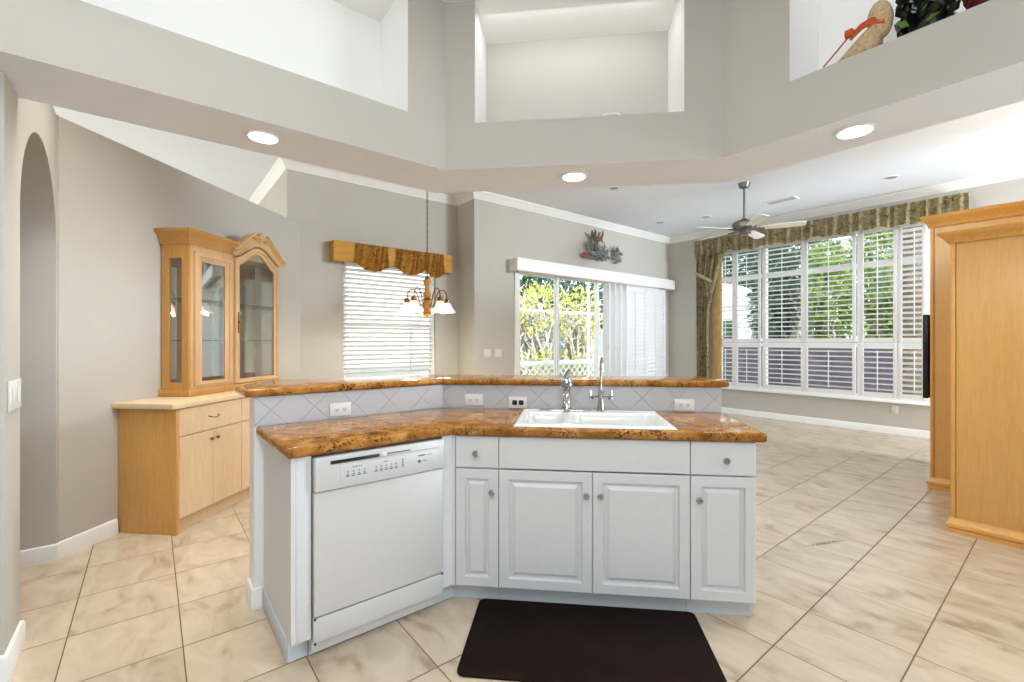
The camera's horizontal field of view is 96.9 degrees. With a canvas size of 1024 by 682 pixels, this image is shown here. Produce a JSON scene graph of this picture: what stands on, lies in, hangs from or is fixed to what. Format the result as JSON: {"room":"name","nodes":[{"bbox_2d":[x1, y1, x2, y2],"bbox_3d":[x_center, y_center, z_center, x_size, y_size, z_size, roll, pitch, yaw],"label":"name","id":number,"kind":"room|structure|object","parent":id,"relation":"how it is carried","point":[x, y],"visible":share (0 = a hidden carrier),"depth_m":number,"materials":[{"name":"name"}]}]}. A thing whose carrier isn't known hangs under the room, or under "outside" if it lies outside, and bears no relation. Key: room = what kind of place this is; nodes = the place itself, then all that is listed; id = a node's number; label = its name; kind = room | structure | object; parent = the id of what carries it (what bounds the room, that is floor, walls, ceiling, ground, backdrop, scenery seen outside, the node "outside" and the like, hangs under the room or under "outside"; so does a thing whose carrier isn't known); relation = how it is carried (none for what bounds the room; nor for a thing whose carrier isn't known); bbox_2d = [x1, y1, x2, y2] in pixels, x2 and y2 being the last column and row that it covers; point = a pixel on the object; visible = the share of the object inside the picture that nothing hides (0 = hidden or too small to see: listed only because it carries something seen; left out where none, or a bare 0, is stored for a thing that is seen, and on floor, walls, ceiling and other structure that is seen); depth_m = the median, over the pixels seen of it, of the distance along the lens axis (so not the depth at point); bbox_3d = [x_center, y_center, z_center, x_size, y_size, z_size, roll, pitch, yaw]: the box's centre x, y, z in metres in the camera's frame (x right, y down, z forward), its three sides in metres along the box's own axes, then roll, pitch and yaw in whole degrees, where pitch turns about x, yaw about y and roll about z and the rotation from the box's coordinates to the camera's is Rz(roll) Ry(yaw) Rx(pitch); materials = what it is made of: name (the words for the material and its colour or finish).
{"room":"kitchen","nodes":[
{"label":"kitchen","id":0,"kind":"room"},
{"bbox_2d":[0,71,58,654],"bbox_3d":[-2.977,-0.025,0.891,2.650,2.770,3.100,0,0,-38],"label":"wall","id":1,"kind":"structure","parent":0,"point":[28,128],"depth_m":2.71,"materials":[{"name":"paint"}]},
{"bbox_2d":[0,620,25,681],"bbox_3d":[-2.194,1.308,1.871,0.216,0.105,0.312,0,0,-38],"label":"baseboard","id":2,"kind":"structure","parent":1,"relation":"attached to","point":[8,661],"depth_m":1.88,"materials":[{"name":"white wood"}]},
{"bbox_2d":[7,378,20,412],"bbox_3d":[-2.086,0.225,1.895,0.012,0.124,0.230,0,0,-38],"label":"light switch","id":3,"kind":"object","parent":1,"relation":"attached to","point":[14,386],"visible":1,"depth_m":1.89,"materials":[{"name":"plastic"}]},
{"bbox_2d":[59,117,300,541],"bbox_3d":[-2.755,-0.025,4.164,0.124,2.770,2.673,0,0,6],"label":"wall","id":4,"kind":"structure","parent":0,"point":[113,196],"depth_m":3.21,"materials":[{"name":"paint"}]},
{"bbox_2d":[20,519,117,568],"bbox_3d":[-2.831,1.308,2.930,0.125,0.105,0.563,0,0,19],"label":"baseboard","id":5,"kind":"structure","parent":4,"relation":"attached to","point":[41,555],"depth_m":2.87,"materials":[{"name":"white wood"}]},
{"bbox_2d":[259,174,283,215],"bbox_3d":[-3.628,-0.390,6.697,0.140,3.500,3.000,0,0,-38],"label":"wall","id":6,"kind":"structure","parent":0,"point":[273,201],"depth_m":5.82,"materials":[{"name":"paint"}]},
{"bbox_2d":[284,169,456,379],"bbox_3d":[-1.731,-0.390,6.200,2.490,3.500,0.140,0,0,-38],"label":"wall","id":7,"kind":"structure","parent":0,"point":[327,210],"depth_m":5.77,"materials":[{"name":"paint"}]},
{"bbox_2d":[344,264,433,377],"bbox_3d":[-1.672,-0.230,6.247,1.320,1.580,0.060,0,0,-38],"label":"window","id":8,"kind":"structure","parent":7,"relation":"in","point":[345,265],"depth_m":6.53,"materials":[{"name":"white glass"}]},
{"bbox_2d":[343,262,434,379],"bbox_3d":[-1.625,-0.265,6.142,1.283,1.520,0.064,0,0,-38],"label":"window blind","id":9,"kind":"object","parent":8,"relation":"attached to","point":[359,270],"visible":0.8,"depth_m":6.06,"materials":[{"name":"white plastic"}]},
{"bbox_2d":[330,240,451,277],"bbox_3d":[-1.556,-1.063,6.108,1.670,0.353,0.219,0,0,-38],"label":"window valance","id":10,"kind":"object","parent":7,"relation":"attached to","point":[374,258],"visible":0.95,"depth_m":5.99,"materials":[{"name":"brown fabric"}]},
{"bbox_2d":[250,384,686,605],"bbox_3d":[-0.087,0.823,2.864,2.732,1.075,0.652,0,0,-11],"label":"wall","id":11,"kind":"structure","parent":0,"point":[256,443],"depth_m":2.32,"materials":[{"name":"grey paint"}]},
{"bbox_2d":[246,578,261,610],"bbox_3d":[-0.911,1.308,2.706,1.156,0.105,0.162,0,0,-38],"label":"baseboard","id":12,"kind":"structure","parent":11,"relation":"attached to","point":[253,595],"depth_m":2.31,"materials":[{"name":"white wood"}]},
{"bbox_2d":[254,384,442,426],"bbox_3d":[-0.881,0.360,2.642,1.089,0.150,0.008,0,0,-38],"label":"wall","id":13,"kind":"structure","parent":11,"relation":"attached to","point":[280,409],"depth_m":2.58,"materials":[{"name":"tile"}]},
{"bbox_2d":[330,402,350,416],"bbox_3d":[-0.967,0.385,2.561,0.118,0.074,0.010,0,0,-38],"label":"wall outlet","id":14,"kind":"object","parent":13,"relation":"attached to","point":[344,408],"visible":1,"depth_m":2.56,"materials":[{"name":"plastic"}]},
{"bbox_2d":[235,374,728,396],"bbox_3d":[-0.088,0.263,2.948,2.941,0.040,0.908,0,0,-11],"label":"bar","id":15,"kind":"object","parent":11,"relation":"on","point":[275,387],"visible":0.97,"depth_m":2.80,"materials":[{"name":"brown stone"}]},
{"bbox_2d":[443,384,720,411],"bbox_3d":[0.412,0.360,2.881,1.750,0.150,0.008,0,0,6],"label":"wall","id":16,"kind":"structure","parent":11,"relation":"attached to","point":[633,398],"depth_m":2.87,"materials":[{"name":"tile"}]},
{"bbox_2d":[465,394,482,405],"bbox_3d":[-0.247,0.382,2.946,0.118,0.074,0.011,0,0,7],"label":"wall outlet","id":17,"kind":"object","parent":16,"relation":"attached to","point":[470,399],"visible":1,"depth_m":2.94,"materials":[{"name":"plastic"}]},
{"bbox_2d":[509,397,526,407],"bbox_3d":[0.038,0.395,2.914,0.118,0.074,0.010,0,0,7],"label":"wall outlet","id":18,"kind":"object","parent":16,"relation":"attached to","point":[514,402],"visible":1,"depth_m":2.91,"materials":[{"name":"plastic"}]},
{"bbox_2d":[674,399,693,410],"bbox_3d":[1.062,0.394,2.797,0.118,0.074,0.011,0,0,6],"label":"wall outlet","id":19,"kind":"object","parent":16,"relation":"attached to","point":[679,404],"visible":1,"depth_m":2.80,"materials":[{"name":"plastic"}]},
{"bbox_2d":[457,199,481,374],"bbox_3d":[-0.625,-0.390,6.697,0.140,3.500,0.460,0,0,-38],"label":"wall","id":20,"kind":"structure","parent":0,"point":[469,214],"depth_m":6.57,"materials":[{"name":"paint"}]},
{"bbox_2d":[0,51,1023,192],"bbox_3d":[-0.425,-1.080,-1.016,8.070,0.001,6.940,0,0,-39],"label":"soffit","id":21,"kind":"structure","parent":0,"point":[33,80],"depth_m":2.39,"materials":[{"name":"paint"}]},
{"bbox_2d":[245,130,280,144],"bbox_3d":[-1.317,-1.073,2.402,0.169,0.013,0.169,0,0,-38],"label":"recessed light","id":22,"kind":"object","parent":21,"relation":"in","point":[259,136],"visible":1,"depth_m":2.38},
{"bbox_2d":[560,171,587,181],"bbox_3d":[0.407,-1.073,2.979,0.180,0.013,0.180,0,0,-38],"label":"recessed light","id":23,"kind":"object","parent":21,"relation":"in","point":[575,176],"visible":1,"depth_m":2.96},
{"bbox_2d":[833,123,877,139],"bbox_3d":[1.763,-1.073,2.334,0.183,0.013,0.183,0,0,-38],"label":"recessed light","id":24,"kind":"object","parent":21,"relation":"in","point":[861,129],"visible":1,"depth_m":2.31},
{"bbox_2d":[0,0,1023,169],"bbox_3d":[-0.357,-1.610,0.994,10.644,1.060,4.627,0,0,2],"label":"wall","id":25,"kind":"structure","parent":0,"point":[547,101],"depth_m":2.60,"materials":[{"name":"paint"}]},
{"bbox_2d":[81,0,965,122],"bbox_3d":[0.442,-1.754,2.311,5.008,0.768,1.814,0,0,8],"label":"wall niche","id":26,"kind":"object","parent":25,"relation":"in","point":[359,47],"visible":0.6,"depth_m":2.82,"materials":[{"name":"paint"}]},
{"bbox_2d":[823,0,893,67],"bbox_3d":[1.686,-1.495,2.221,0.277,0.242,0.147,0,0,35],"label":"decorative bird figurine","id":27,"kind":"object","parent":26,"relation":"on","point":[879,22],"visible":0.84,"depth_m":2.14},
{"bbox_2d":[894,0,960,37],"bbox_3d":[1.898,-1.576,2.070,0.248,0.410,0.245,0,0,-38],"label":"foliage arrangement","id":28,"kind":"object","parent":26,"relation":"on","point":[914,15],"visible":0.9,"depth_m":2.04,"materials":[{"name":"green plant"}]},
{"bbox_2d":[961,0,988,9],"bbox_3d":[2.045,-1.435,1.863,0.292,0.128,0.292,0,0,-38],"label":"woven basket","id":29,"kind":"object","parent":26,"relation":"on","point":[967,4],"visible":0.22,"depth_m":1.92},
{"bbox_2d":[967,0,988,7],"bbox_3d":[2.045,-1.433,1.863,0.270,0.125,0.270,0,0,-38],"label":"bowl","id":30,"kind":"object","parent":29,"relation":"on","point":[970,3],"depth_m":1.91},
{"bbox_2d":[7,413,1023,681],"bbox_3d":[0.091,1.420,1.989,14.620,0.120,15.000,0,0,-38],"label":"floor","id":31,"kind":"structure","parent":0,"point":[861,576],"depth_m":2.33,"materials":[{"name":"tile"}]},
{"bbox_2d":[112,390,249,535],"bbox_3d":[-2.450,0.897,4.124,0.488,0.925,1.960,0,0,6],"label":"base cabinet","id":32,"kind":"object","parent":31,"relation":"on","point":[183,461],"visible":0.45,"depth_m":3.22,"materials":[{"name":"brown wood"}]},
{"bbox_2d":[154,227,286,396],"bbox_3d":[-2.524,-0.301,4.258,0.317,1.471,1.550,0,0,6],"label":"hutch","id":33,"kind":"object","parent":32,"relation":"on","point":[208,289],"visible":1,"depth_m":3.92,"materials":[{"name":"brown wood"}]},
{"bbox_2d":[171,258,254,381],"bbox_3d":[-2.691,-0.191,4.111,0.012,1.138,1.070,0,0,6],"label":"mirror","id":34,"kind":"object","parent":33,"relation":"on","point":[212,275],"depth_m":4.09,"materials":[{"name":"clear glass"}]},
{"bbox_2d":[171,298,272,310],"bbox_3d":[-2.563,-0.334,4.246,0.207,0.008,1.363,0,0,6],"label":"glass shelf","id":35,"kind":"object","parent":33,"relation":"attached to","point":[207,303],"depth_m":4.01,"materials":[{"name":"clear glass"}]},
{"bbox_2d":[263,441,310,662],"bbox_3d":[-1.061,0.922,2.119,0.085,0.876,0.578,0,0,-38],"label":"cabinet end panel","id":36,"kind":"object","parent":31,"relation":"on","point":[287,482],"visible":0.81,"depth_m":1.92,"materials":[{"name":"paint"}]},
{"bbox_2d":[308,437,443,654],"bbox_3d":[-0.759,0.926,2.315,0.624,0.868,0.591,0,0,-38],"label":"dishwasher","id":37,"kind":"object","parent":31,"relation":"on","point":[377,511],"visible":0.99,"depth_m":2.07,"materials":[{"name":"metal"}]},
{"bbox_2d":[437,435,457,602],"bbox_3d":[-0.323,0.922,2.373,0.129,0.876,0.083,0,0,-38],"label":"cabinet filler","id":38,"kind":"object","parent":31,"relation":"on","point":[450,589],"visible":0.68,"depth_m":2.34,"materials":[{"name":"paint"}]},
{"bbox_2d":[456,435,500,598],"bbox_3d":[-0.149,0.922,2.612,0.226,0.875,0.633,0,0,6],"label":"base cabinet","id":39,"kind":"object","parent":31,"relation":"on","point":[477,457],"visible":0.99,"depth_m":2.33,"materials":[{"name":"paint"}]},
{"bbox_2d":[457,598,726,681],"bbox_3d":[0.338,1.354,2.051,1.082,0.010,0.552,0,0,6],"label":"floor mat","id":40,"kind":"object","parent":31,"relation":"on","point":[507,640],"visible":1,"depth_m":2.00,"materials":[{"name":"brown rubber"}]},
{"bbox_2d":[499,436,689,610],"bbox_3d":[0.432,0.922,2.546,0.942,0.875,0.633,0,0,6],"label":"base cabinet","id":41,"kind":"object","parent":31,"relation":"on","point":[583,521],"visible":0.98,"depth_m":2.27,"materials":[{"name":"paint"}]},
{"bbox_2d":[256,408,766,458],"bbox_3d":[0.000,0.459,2.505,2.627,0.048,1.059,0,0,-8],"label":"countertop","id":42,"kind":"structure","parent":41,"relation":"on","point":[304,439],"depth_m":2.26,"materials":[{"name":"brown stone"}]},
{"bbox_2d":[539,369,590,410],"bbox_3d":[0.311,0.293,2.663,0.315,0.256,0.259,0,0,6],"label":"kitchen faucet","id":43,"kind":"object","parent":42,"relation":"on","point":[566,383],"visible":1,"depth_m":2.72,"materials":[{"name":"silver metal"}]},
{"bbox_2d":[514,409,677,429],"bbox_3d":[0.439,0.507,2.530,0.810,0.170,0.543,0,0,6],"label":"sink","id":44,"kind":"object","parent":42,"relation":"in","point":[611,419],"visible":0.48,"depth_m":2.64,"materials":[{"name":"ceramic"}]},
{"bbox_2d":[589,357,612,411],"bbox_3d":[0.529,0.257,2.683,0.136,0.327,0.154,0,0,6],"label":"bridge faucet","id":45,"kind":"object","parent":42,"relation":"on","point":[600,408],"visible":1,"depth_m":2.72,"materials":[{"name":"silver metal"}]},
{"bbox_2d":[686,441,755,615],"bbox_3d":[1.052,0.922,2.475,0.304,0.875,0.633,0,0,6],"label":"base cabinet","id":46,"kind":"object","parent":31,"relation":"on","point":[722,474],"visible":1,"depth_m":2.20,"materials":[{"name":"paint"}]},
{"bbox_2d":[919,200,1023,491],"bbox_3d":[5.045,0.105,3.724,1.367,2.510,2.347,0,0,-38],"label":"tall cabinet","id":47,"kind":"object","parent":31,"relation":"on","point":[940,250],"visible":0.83,"depth_m":4.14,"materials":[{"name":"brown wood"}]},
{"bbox_2d":[923,314,929,397],"bbox_3d":[4.349,0.145,4.628,1.130,0.790,0.065,0,0,-38],"label":"television","id":48,"kind":"object","parent":47,"relation":"attached to","point":[926,318],"visible":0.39,"depth_m":4.28,"materials":[{"name":"black plastic"}]},
{"bbox_2d":[936,221,1023,549],"bbox_3d":[4.146,0.294,2.822,1.197,2.132,2.055,0,0,-38],"label":"tall cabinet","id":49,"kind":"object","parent":31,"relation":"on","point":[987,262],"visible":1,"depth_m":3.10,"materials":[{"name":"brown wood"}]},
{"bbox_2d":[53,0,1023,236],"bbox_3d":[0.256,-2.215,2.248,15.200,0.150,15.200,0,0,-38],"label":"ceiling","id":50,"kind":"structure","parent":0,"point":[990,141],"depth_m":5.83,"materials":[{"name":"paint"}]},
{"bbox_2d":[398,191,454,317],"bbox_3d":[-0.960,-1.205,5.225,0.654,1.870,0.652,0,0,-38],"label":"chandelier","id":51,"kind":"object","parent":50,"relation":"hanging from","point":[413,306],"visible":0.84,"depth_m":5.20,"materials":[{"name":"white glass"}]},
{"bbox_2d":[694,181,806,239],"bbox_3d":[3.165,-1.785,6.197,1.354,0.710,1.372,0,0,-38],"label":"ceiling fan","id":52,"kind":"object","parent":50,"relation":"hanging from","point":[744,226],"visible":1,"depth_m":6.07,"materials":[{"name":"grey metal"}]},
{"bbox_2d":[763,196,798,205],"bbox_3d":[4.089,-2.134,6.907,0.200,0.012,0.440,0,0,-38],"label":"ceiling vent","id":53,"kind":"object","parent":50,"relation":"in","point":[790,198],"visible":1,"depth_m":6.89,"materials":[{"name":"metal"}]},
{"bbox_2d":[766,197,795,204],"bbox_3d":[4.088,-2.134,6.907,0.134,0.006,0.388,0,0,-38],"label":"grille","id":54,"kind":"object","parent":53,"relation":"attached to","point":[785,199],"depth_m":6.89,"materials":[{"name":"metal"}]},
{"bbox_2d":[482,200,668,375],"bbox_3d":[1.440,-0.390,8.141,4.890,3.500,0.150,0,0,-38],"label":"wall","id":55,"kind":"structure","parent":0,"point":[508,232],"depth_m":7.05,"materials":[{"name":"paint"}]},
{"bbox_2d":[514,273,662,374],"bbox_3d":[1.604,0.160,8.160,3.990,2.400,0.025,0,0,-38],"label":"trim","id":56,"kind":"structure","parent":55,"relation":"attached to","point":[516,275],"depth_m":6.93,"materials":[{"name":"white wood"}]},
{"bbox_2d":[519,270,660,375],"bbox_3d":[1.551,0.110,8.234,3.820,2.500,0.123,0,0,-38],"label":"door","id":57,"kind":"structure","parent":55,"relation":"in","point":[556,278],"depth_m":7.74,"materials":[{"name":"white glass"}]},
{"bbox_2d":[509,257,674,290],"bbox_3d":[1.655,-1.145,8.088,4.180,0.190,0.198,0,0,-38],"label":"valance box","id":58,"kind":"object","parent":55,"relation":"attached to","point":[522,264],"visible":1,"depth_m":7.63,"materials":[{"name":"white wood"}]},
{"bbox_2d":[581,230,623,263],"bbox_3d":[1.641,-1.692,8.127,1.158,0.558,0.091,0,0,-39],"label":"wall sculpture","id":59,"kind":"object","parent":55,"relation":"attached to","point":[596,256],"visible":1,"depth_m":8.02,"materials":[{"name":"metal"}]},
{"bbox_2d":[603,282,609,375],"bbox_3d":[1.690,0.145,8.113,0.034,2.370,0.156,0,0,-38],"label":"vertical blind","id":60,"kind":"object","parent":55,"relation":"attached to","point":[606,286],"visible":0.59,"depth_m":8.10,"materials":[{"name":"plastic"}]},
{"bbox_2d":[610,283,615,375],"bbox_3d":[1.815,0.145,8.212,0.034,2.370,0.156,0,0,-38],"label":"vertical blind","id":61,"kind":"object","parent":55,"relation":"attached to","point":[613,285],"visible":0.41,"depth_m":8.18,"materials":[{"name":"plastic"}]},
{"bbox_2d":[616,284,621,375],"bbox_3d":[1.940,0.145,8.312,0.034,2.370,0.156,0,0,-38],"label":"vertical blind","id":62,"kind":"object","parent":55,"relation":"attached to","point":[618,286],"visible":0.44,"depth_m":8.28,"materials":[{"name":"plastic"}]},
{"bbox_2d":[622,285,627,375],"bbox_3d":[2.074,0.145,8.418,0.034,2.370,0.156,0,0,-38],"label":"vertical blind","id":63,"kind":"object","parent":55,"relation":"attached to","point":[624,287],"visible":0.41,"depth_m":8.38,"materials":[{"name":"plastic"}]},
{"bbox_2d":[628,286,646,375],"bbox_3d":[2.366,0.145,8.696,0.670,2.370,0.058,0,0,-38],"label":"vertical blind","id":64,"kind":"object","parent":55,"relation":"attached to","point":[637,306],"visible":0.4,"depth_m":8.73,"materials":[{"name":"plastic"}]},
{"bbox_2d":[646,288,665,375],"bbox_3d":[2.888,0.145,9.112,0.656,2.370,0.058,0,0,-38],"label":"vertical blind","id":65,"kind":"object","parent":55,"relation":"attached to","point":[655,298],"visible":0.65,"depth_m":9.12,"materials":[{"name":"plastic"}]},
{"bbox_2d":[695,252,723,378],"bbox_3d":[3.777,-0.290,8.676,0.142,3.220,0.618,0,0,-38],"label":"window curtain","id":66,"kind":"object","parent":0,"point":[708,273],"visible":0.8,"depth_m":8.71,"materials":[{"name":"green fabric"}]},
{"bbox_2d":[669,178,1023,430],"bbox_3d":[6.271,-0.390,5.883,0.140,3.500,9.400,0,0,-38],"label":"wall","id":67,"kind":"structure","parent":0,"point":[682,261],"depth_m":7.83,"materials":[{"name":"paint"}]},
{"bbox_2d":[249,157,1023,243],"bbox_3d":[2.701,-2.086,6.740,14.810,0.108,5.671,0,0,15],"label":"trim","id":68,"kind":"structure","parent":67,"relation":"attached to","point":[281,165],"depth_m":6.57,"materials":[{"name":"white wood"}]},
{"bbox_2d":[722,230,922,400],"bbox_3d":[4.955,-0.430,7.570,0.100,2.580,3.020,0,0,-38],"label":"window","id":69,"kind":"structure","parent":67,"relation":"in","point":[858,343],"depth_m":7.27,"materials":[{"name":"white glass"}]},
{"bbox_2d":[722,343,734,385],"bbox_3d":[4.028,0.440,8.531,0.093,0.790,0.314,0,0,-38],"label":"plantation shutter","id":70,"kind":"object","parent":69,"relation":"attached to","point":[732,345],"visible":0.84,"depth_m":8.45,"materials":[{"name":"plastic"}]},
{"bbox_2d":[722,250,734,341],"bbox_3d":[4.028,-0.835,8.531,0.095,1.720,0.314,0,0,-38],"label":"plantation shutter","id":71,"kind":"object","parent":69,"relation":"attached to","point":[732,252],"visible":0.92,"depth_m":8.45,"materials":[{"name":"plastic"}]},
{"bbox_2d":[735,343,760,387],"bbox_3d":[4.270,0.440,8.226,0.094,0.790,0.456,0,0,-38],"label":"plantation shutter","id":72,"kind":"object","parent":69,"relation":"attached to","point":[737,345],"visible":1,"depth_m":8.20,"materials":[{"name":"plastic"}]},
{"bbox_2d":[735,245,760,341],"bbox_3d":[4.270,-0.835,8.226,0.096,1.720,0.456,0,0,-38],"label":"plantation shutter","id":73,"kind":"object","parent":69,"relation":"attached to","point":[758,248],"visible":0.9,"depth_m":8.20,"materials":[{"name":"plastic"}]},
{"bbox_2d":[763,344,803,390],"bbox_3d":[4.635,0.440,7.768,0.093,0.790,0.644,0,0,-38],"label":"plantation shutter","id":74,"kind":"object","parent":69,"relation":"attached to","point":[792,388],"visible":1,"depth_m":7.74,"materials":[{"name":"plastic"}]},
{"bbox_2d":[763,240,803,342],"bbox_3d":[4.635,-0.835,7.768,0.095,1.720,0.644,0,0,-38],"label":"plantation shutter","id":75,"kind":"object","parent":69,"relation":"attached to","point":[800,340],"visible":0.91,"depth_m":7.74,"materials":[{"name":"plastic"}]},
{"bbox_2d":[804,344,855,394],"bbox_3d":[5.057,0.440,7.237,0.092,0.790,0.702,0,0,-38],"label":"plantation shutter","id":76,"kind":"object","parent":69,"relation":"attached to","point":[806,346],"visible":1,"depth_m":7.21,"materials":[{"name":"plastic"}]},
{"bbox_2d":[804,231,855,342],"bbox_3d":[5.057,-0.835,7.237,0.095,1.720,0.702,0,0,-38],"label":"plantation shutter","id":77,"kind":"object","parent":69,"relation":"attached to","point":[853,234],"visible":0.88,"depth_m":7.21,"materials":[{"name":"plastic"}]},
{"bbox_2d":[859,344,897,398],"bbox_3d":[5.443,0.440,6.752,0.092,0.790,0.446,0,0,-38],"label":"plantation shutter","id":78,"kind":"object","parent":69,"relation":"attached to","point":[894,347],"visible":1,"depth_m":6.72,"materials":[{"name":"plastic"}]},
{"bbox_2d":[859,226,897,342],"bbox_3d":[5.443,-0.835,6.752,0.095,1.720,0.446,0,0,-38],"label":"plantation shutter","id":79,"kind":"object","parent":69,"relation":"attached to","point":[894,339],"visible":0.91,"depth_m":6.72,"materials":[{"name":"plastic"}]},
{"bbox_2d":[898,344,926,400],"bbox_3d":[5.682,0.440,6.451,0.086,0.790,0.312,0,0,-38],"label":"plantation shutter","id":80,"kind":"object","parent":69,"relation":"attached to","point":[900,346],"visible":0.94,"depth_m":6.47,"materials":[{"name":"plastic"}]},
{"bbox_2d":[898,222,926,342],"bbox_3d":[5.682,-0.835,6.451,0.091,1.720,0.312,0,0,-38],"label":"plantation shutter","id":81,"kind":"object","parent":69,"relation":"attached to","point":[923,228],"visible":0.94,"depth_m":6.44,"materials":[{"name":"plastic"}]},
{"bbox_2d":[721,407,929,438],"bbox_3d":[6.119,1.308,5.761,0.250,0.105,9.400,0,0,-38],"label":"baseboard","id":82,"kind":"structure","parent":67,"relation":"attached to","point":[810,420],"depth_m":7.21,"materials":[{"name":"white wood"}]},
{"bbox_2d":[721,226,929,405],"bbox_3d":[4.857,-0.425,7.492,0.070,2.650,3.100,0,0,-38],"label":"trim","id":83,"kind":"structure","parent":67,"relation":"attached to","point":[828,395],"depth_m":6.85,"materials":[{"name":"white wood"}]},
{"bbox_2d":[694,192,969,256],"bbox_3d":[4.786,-1.776,7.410,0.202,0.318,3.800,0,0,-38],"label":"curtain valance","id":84,"kind":"object","parent":67,"relation":"attached to","point":[895,215],"visible":0.91,"depth_m":6.95,"materials":[{"name":"green fabric"}]},
{"bbox_2d":[891,405,897,413],"bbox_3d":[5.586,0.998,6.623,0.010,0.124,0.080,0,0,-38],"label":"wall outlet","id":85,"kind":"object","parent":67,"relation":"attached to","point":[894,408],"visible":1,"depth_m":6.62,"materials":[{"name":"plastic"}]},
{"label":"outside","id":86,"kind":"structure","parent":0,"visible":0},
{"bbox_3d":[2.401,1.680,21.077,110.000,0.360,110.000,0,0,-39],"label":"ground","id":87,"kind":"structure","parent":86,"visible":0},
{"bbox_2d":[410,277,602,375],"bbox_3d":[1.704,-0.220,11.572,9.325,3.440,0.050,0,0,-38],"label":"screen enclosure","id":88,"kind":"object","parent":87,"relation":"on","point":[588,313],"visible":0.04,"depth_m":11.76,"materials":[{"name":"white plastic"}]},
{"bbox_2d":[520,280,567,374],"bbox_3d":[0.664,-0.067,12.330,2.137,3.182,1.510,0,0,-38],"label":"shrub","id":89,"kind":"object","parent":87,"relation":"on","point":[526,333],"visible":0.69,"depth_m":12.19,"materials":[{"name":"green plant"}]},
{"bbox_2d":[520,275,602,329],"bbox_3d":[0.265,-0.834,15.739,12.426,4.766,2.804,0,0,-38],"label":"hedge","id":90,"kind":"object","parent":87,"relation":"on","point":[524,279],"visible":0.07,"depth_m":16.36,"materials":[{"name":"green plant"}]},
{"bbox_2d":[552,285,602,375],"bbox_3d":[1.986,-0.095,13.753,1.981,3.230,1.528,0,0,-38],"label":"shrub","id":91,"kind":"object","parent":87,"relation":"on","point":[576,338],"visible":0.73,"depth_m":13.48,"materials":[{"name":"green plant"}]},
{"bbox_2d":[520,329,643,375],"bbox_3d":[0.432,0.555,13.930,12.020,1.890,0.065,0,0,-38],"label":"fence","id":92,"kind":"object","parent":87,"relation":"on","point":[561,347],"visible":0.02,"depth_m":14.89,"materials":[{"name":"white wood"}]},
{"bbox_2d":[520,356,654,375],"bbox_3d":[1.632,0.940,11.201,7.550,1.120,0.100,0,0,-38],"label":"lattice fence","id":93,"kind":"object","parent":87,"relation":"on","point":[581,361],"visible":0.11,"depth_m":10.86,"materials":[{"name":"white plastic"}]},
{"bbox_2d":[643,283,800,365],"bbox_3d":[10.939,-0.870,24.801,7.000,4.740,7.800,0,0,-38],"label":"house","id":94,"kind":"structure","parent":87,"relation":"on","point":[741,335],"depth_m":20.73,"materials":[{"name":"paint"}]},
{"bbox_2d":[723,250,755,287],"bbox_3d":[15.147,-3.129,30.681,5.138,9.345,5.918,0,0,-38],"label":"tree","id":95,"kind":"object","parent":87,"relation":"on","point":[748,255],"visible":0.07,"depth_m":29.43,"materials":[{"name":"green plant"}]},
{"bbox_2d":[744,245,800,338],"bbox_3d":[8.877,-1.128,15.472,2.307,5.330,1.756,0,0,-38],"label":"tree","id":96,"kind":"object","parent":87,"relation":"on","point":[753,334],"visible":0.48,"depth_m":15.11,"materials":[{"name":"green plant"}]},
{"bbox_2d":[768,240,829,337],"bbox_3d":[11.339,-1.939,18.212,3.010,6.950,2.812,0,0,-38],"label":"tree","id":97,"kind":"object","parent":87,"relation":"on","point":[797,248],"visible":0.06,"depth_m":17.45,"materials":[{"name":"green plant"}]},
{"bbox_2d":[723,338,892,392],"bbox_3d":[11.531,0.715,7.511,0.300,1.570,17.400,0,0,-38],"label":"wall","id":98,"kind":"structure","parent":87,"relation":"on","point":[840,349],"depth_m":11.91,"materials":[{"name":"white wood"}]},
{"bbox_2d":[798,237,856,337],"bbox_3d":[9.672,-0.859,13.854,2.211,4.779,1.650,0,0,-38],"label":"tree","id":99,"kind":"object","parent":87,"relation":"on","point":[839,242],"visible":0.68,"depth_m":13.45,"materials":[{"name":"green plant"}]},
{"bbox_2d":[843,230,892,337],"bbox_3d":[13.185,-1.817,15.909,3.039,6.711,2.755,0,0,-38],"label":"tree","id":100,"kind":"object","parent":87,"relation":"on","point":[887,235],"visible":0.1,"depth_m":15.71,"materials":[{"name":"green plant"}]},
{"bbox_2d":[872,240,892,337],"bbox_3d":[10.759,-0.754,12.434,2.134,4.577,1.501,0,0,-38],"label":"tree","id":101,"kind":"object","parent":87,"relation":"on","point":[889,321],"visible":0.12,"depth_m":12.38,"materials":[{"name":"green plant"}]},
{"bbox_2d":[874,225,921,394],"bbox_3d":[7.687,-1.195,8.652,4.958,5.391,4.914,0,0,-38],"label":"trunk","id":102,"kind":"object","parent":87,"relation":"on","point":[918,231],"visible":0.02,"depth_m":8.50,"materials":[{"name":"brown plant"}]},
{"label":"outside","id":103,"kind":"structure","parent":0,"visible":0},
{"bbox_3d":[3.853,1.445,6.898,11.780,0.110,18.000,0,0,-39],"label":"floor","id":104,"kind":"structure","parent":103,"visible":0},
{"bbox_2d":[520,349,553,374],"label":"plant","id":105,"kind":"object","parent":104,"relation":"on","point":[550,355],"depth_m":11.40,"materials":[{"name":"yellow plant"}]},
{"bbox_2d":[559,348,593,375],"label":"plant","id":106,"kind":"object","parent":104,"relation":"on","point":[575,358],"depth_m":12.21,"materials":[{"name":"yellow plant"}]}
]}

